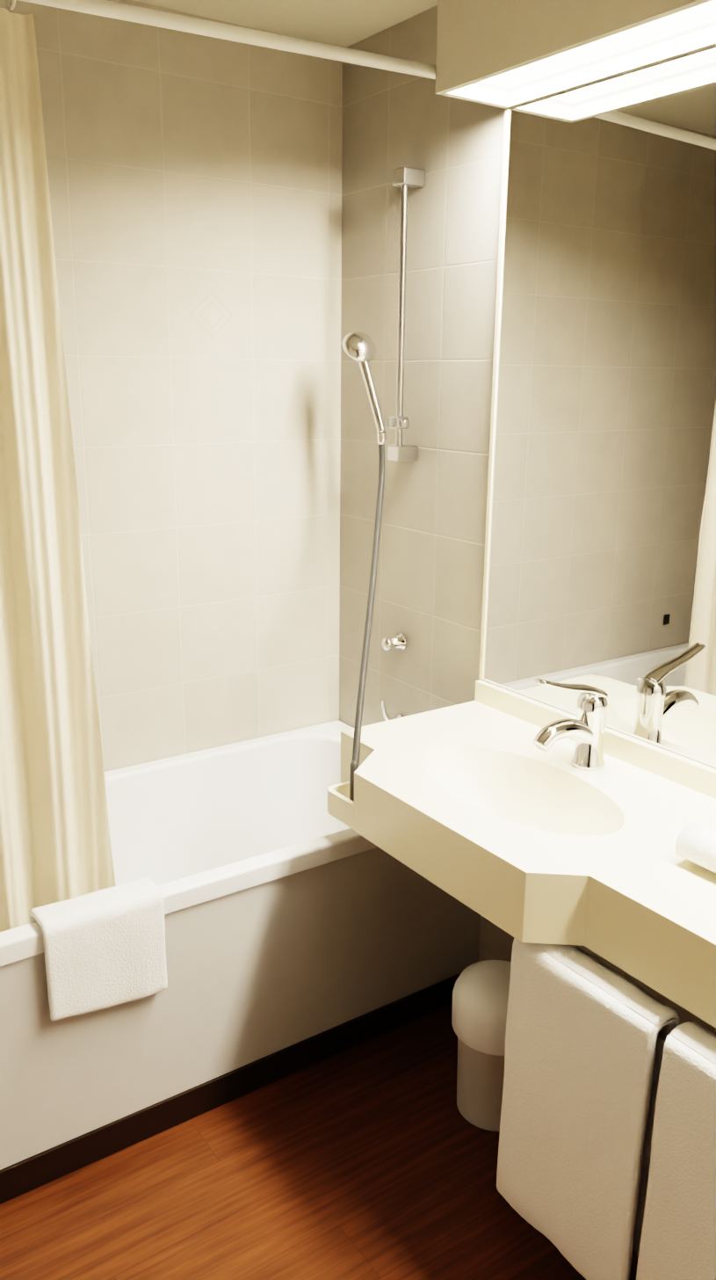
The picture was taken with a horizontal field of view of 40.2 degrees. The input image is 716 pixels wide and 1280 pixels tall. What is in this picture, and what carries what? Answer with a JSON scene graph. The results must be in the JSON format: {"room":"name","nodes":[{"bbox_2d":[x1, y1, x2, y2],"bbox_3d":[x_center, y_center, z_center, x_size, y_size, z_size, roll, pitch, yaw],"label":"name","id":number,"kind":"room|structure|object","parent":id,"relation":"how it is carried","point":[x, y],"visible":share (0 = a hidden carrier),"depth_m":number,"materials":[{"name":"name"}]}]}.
{"room":"bathroom","nodes":[
{"label":"bathroom","id":0,"kind":"room"},
{"bbox_2d":[0,0,342,771],"bbox_3d":[-0.823,-0.264,2.445,2.000,2.448,0.100,-10,18,-33],"label":"tiled wall","id":1,"kind":"structure","parent":0,"point":[195,188],"depth_m":2.57,"materials":[{"name":"beige tile"}]},
{"bbox_2d":[0,720,480,1170],"bbox_3d":[-0.605,0.692,2.361,1.796,0.500,0.698,-10,18,-33],"label":"bathtub","id":2,"kind":"object","parent":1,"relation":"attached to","point":[294,910],"visible":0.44,"depth_m":2.27,"materials":[{"name":"white ceramic"}]},
{"bbox_2d":[29,877,167,1020],"bbox_3d":[-0.527,0.630,1.997,0.246,0.232,0.107,-10,18,-33],"label":"towel","id":3,"kind":"object","parent":2,"relation":"on","point":[105,949],"visible":1,"depth_m":1.95,"materials":[{"name":"white fabric"}]},
{"bbox_2d":[132,0,437,47],"bbox_3d":[-0.057,-1.201,1.061,2.000,0.100,2.750,-10,18,-33],"label":"ceiling","id":4,"kind":"structure","parent":0,"point":[344,23],"depth_m":2.33,"materials":[{"name":"paint"}]},
{"bbox_2d":[0,1002,639,1279],"bbox_3d":[-0.085,1.259,1.726,2.000,0.100,2.750,-10,18,-33],"label":"floor","id":5,"kind":"structure","parent":0,"point":[375,1158],"depth_m":1.99,"materials":[{"name":"brown wood"}]},
{"bbox_2d":[0,973,461,1204],"bbox_3d":[-0.416,1.045,2.168,1.796,0.075,0.016,-10,18,-33],"label":"baseboard","id":6,"kind":"structure","parent":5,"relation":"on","point":[30,1174],"depth_m":2.21,"materials":[{"name":"black wood"}]},
{"bbox_2d":[451,960,511,1131],"bbox_3d":[0.313,0.903,2.201,0.208,0.347,0.208,-10,18,-33],"label":"wastebasket","id":7,"kind":"object","parent":5,"relation":"on","point":[481,990],"visible":0.71,"depth_m":2.13,"materials":[{"name":"white plastic"}]},
{"bbox_2d":[339,5,715,1034],"bbox_3d":[0.740,-0.093,1.877,0.100,2.448,2.650,-10,18,-33],"label":"tiled wall","id":8,"kind":"structure","parent":0,"point":[429,582],"depth_m":2.52,"materials":[{"name":"beige tile"}]},
{"bbox_2d":[381,699,403,720],"bbox_3d":[0.091,0.211,2.762,0.077,0.100,0.044,-10,18,-33],"label":"lever","id":9,"kind":"object","parent":8,"relation":"attached to","point":[387,716],"visible":0.52,"depth_m":2.74,"materials":[{"name":"silver metal"}]},
{"bbox_2d":[381,632,407,650],"bbox_3d":[0.095,0.009,2.717,0.063,0.052,0.052,-10,18,-33],"label":"wall holder","id":10,"kind":"object","parent":8,"relation":"attached to","point":[398,641],"visible":1,"depth_m":2.71,"materials":[{"name":"silver metal"}]},
{"bbox_2d":[385,166,425,461],"bbox_3d":[0.116,-0.805,2.462,0.082,0.699,0.058,-10,18,-33],"label":"shower rail","id":11,"kind":"object","parent":8,"relation":"attached to","point":[404,178],"visible":1,"depth_m":2.45,"materials":[{"name":"grey metal"}]},
{"bbox_2d":[341,331,386,444],"bbox_3d":[0.021,-0.650,2.520,0.094,0.280,0.136,-10,18,-33],"label":"shower head","id":12,"kind":"object","parent":11,"relation":"attached to","point":[360,347],"visible":1,"depth_m":2.50},
{"bbox_2d":[349,444,385,801],"bbox_3d":[0.026,-0.076,2.325,0.017,0.724,0.627,2,15,6],"label":"shower hose","id":13,"kind":"object","parent":12,"relation":"attached to","point":[357,739],"visible":0.92,"depth_m":2.32,"materials":[{"name":"grey metal"}]},
{"bbox_2d":[327,679,715,1028],"bbox_3d":[0.627,0.435,1.595,0.538,0.184,1.893,-10,18,-33],"label":"sink countertop","id":14,"kind":"structure","parent":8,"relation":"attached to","point":[483,804],"depth_m":1.84,"materials":[{"name":"beige ceramic"}]},
{"bbox_2d":[479,109,510,679],"bbox_3d":[0.319,-0.527,2.295,0.009,1.297,0.014,-10,18,-33],"label":"mirror edge","id":15,"kind":"object","parent":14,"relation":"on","point":[506,128],"visible":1,"depth_m":2.27,"materials":[{"name":"beige"}]},
{"bbox_2d":[532,678,608,770],"bbox_3d":[0.437,0.167,2.010,0.197,0.215,0.073,-10,18,-33],"label":"faucet","id":16,"kind":"object","parent":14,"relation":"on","point":[585,730],"visible":1,"depth_m":2.01,"materials":[{"name":"silver metal"}]},
{"bbox_2d":[514,938,670,1040],"bbox_3d":[0.503,0.598,1.452,0.018,0.057,0.771,-10,18,-33],"label":"towel rail","id":17,"kind":"object","parent":14,"relation":"attached to","point":[664,1034],"visible":0.04,"depth_m":1.50,"materials":[{"name":"silver metal"}]},
{"bbox_2d":[496,938,680,1279],"bbox_3d":[0.382,0.808,1.683,0.102,0.567,0.309,-10,18,-33],"label":"hanging towel","id":18,"kind":"object","parent":17,"relation":"hanging from","point":[585,1045],"visible":0.92,"depth_m":1.63,"materials":[{"name":"white fabric"}]},
{"bbox_2d":[636,1021,715,1279],"bbox_3d":[0.581,0.911,1.413,0.102,0.618,0.355,-10,18,-33],"label":"hanging towel","id":19,"kind":"object","parent":17,"relation":"hanging from","point":[679,1237],"visible":1,"depth_m":1.45,"materials":[{"name":"white fabric"}]},
{"bbox_2d":[483,46,715,768],"bbox_3d":[0.859,-0.318,1.544,0.005,1.297,1.882,-10,18,-33],"label":"mirror","id":20,"kind":"object","parent":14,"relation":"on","point":[602,570],"visible":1,"depth_m":2.00,"materials":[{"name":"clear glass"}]},
{"bbox_2d":[676,822,715,872],"bbox_3d":[0.591,0.350,1.616,0.062,0.057,0.110,-10,18,-33],"label":"roll","id":21,"kind":"object","parent":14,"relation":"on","point":[696,843],"visible":1,"depth_m":1.62,"materials":[{"name":"white"}]},
{"bbox_2d":[435,0,715,109],"bbox_3d":[0.783,-1.062,1.288,0.206,0.268,1.894,-10,18,-33],"label":"light fixture","id":22,"kind":"object","parent":8,"relation":"attached to","point":[507,54],"depth_m":1.83,"materials":[{"name":"paint"}]},
{"bbox_3d":[-0.825,0.173,0.832,0.100,2.448,2.650,-10,18,-33],"label":"tiled wall","id":23,"kind":"structure","parent":0,"visible":0},
{"bbox_2d":[18,0,436,79],"bbox_3d":[-0.467,-1.102,1.700,1.798,0.048,0.180,-10,18,-33],"label":"curtain rod","id":24,"kind":"object","parent":23,"relation":"attached to","point":[144,16],"visible":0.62,"depth_m":1.82,"materials":[{"name":"white metal"}]},
{"bbox_2d":[0,0,116,931],"bbox_3d":[-0.807,-0.199,1.743,0.669,1.809,0.073,-8,17,-29],"label":"curtain","id":25,"kind":"object","parent":24,"relation":"hanging from","point":[55,846],"visible":0.9,"depth_m":1.88,"materials":[{"name":"beige fabric"}]}
]}

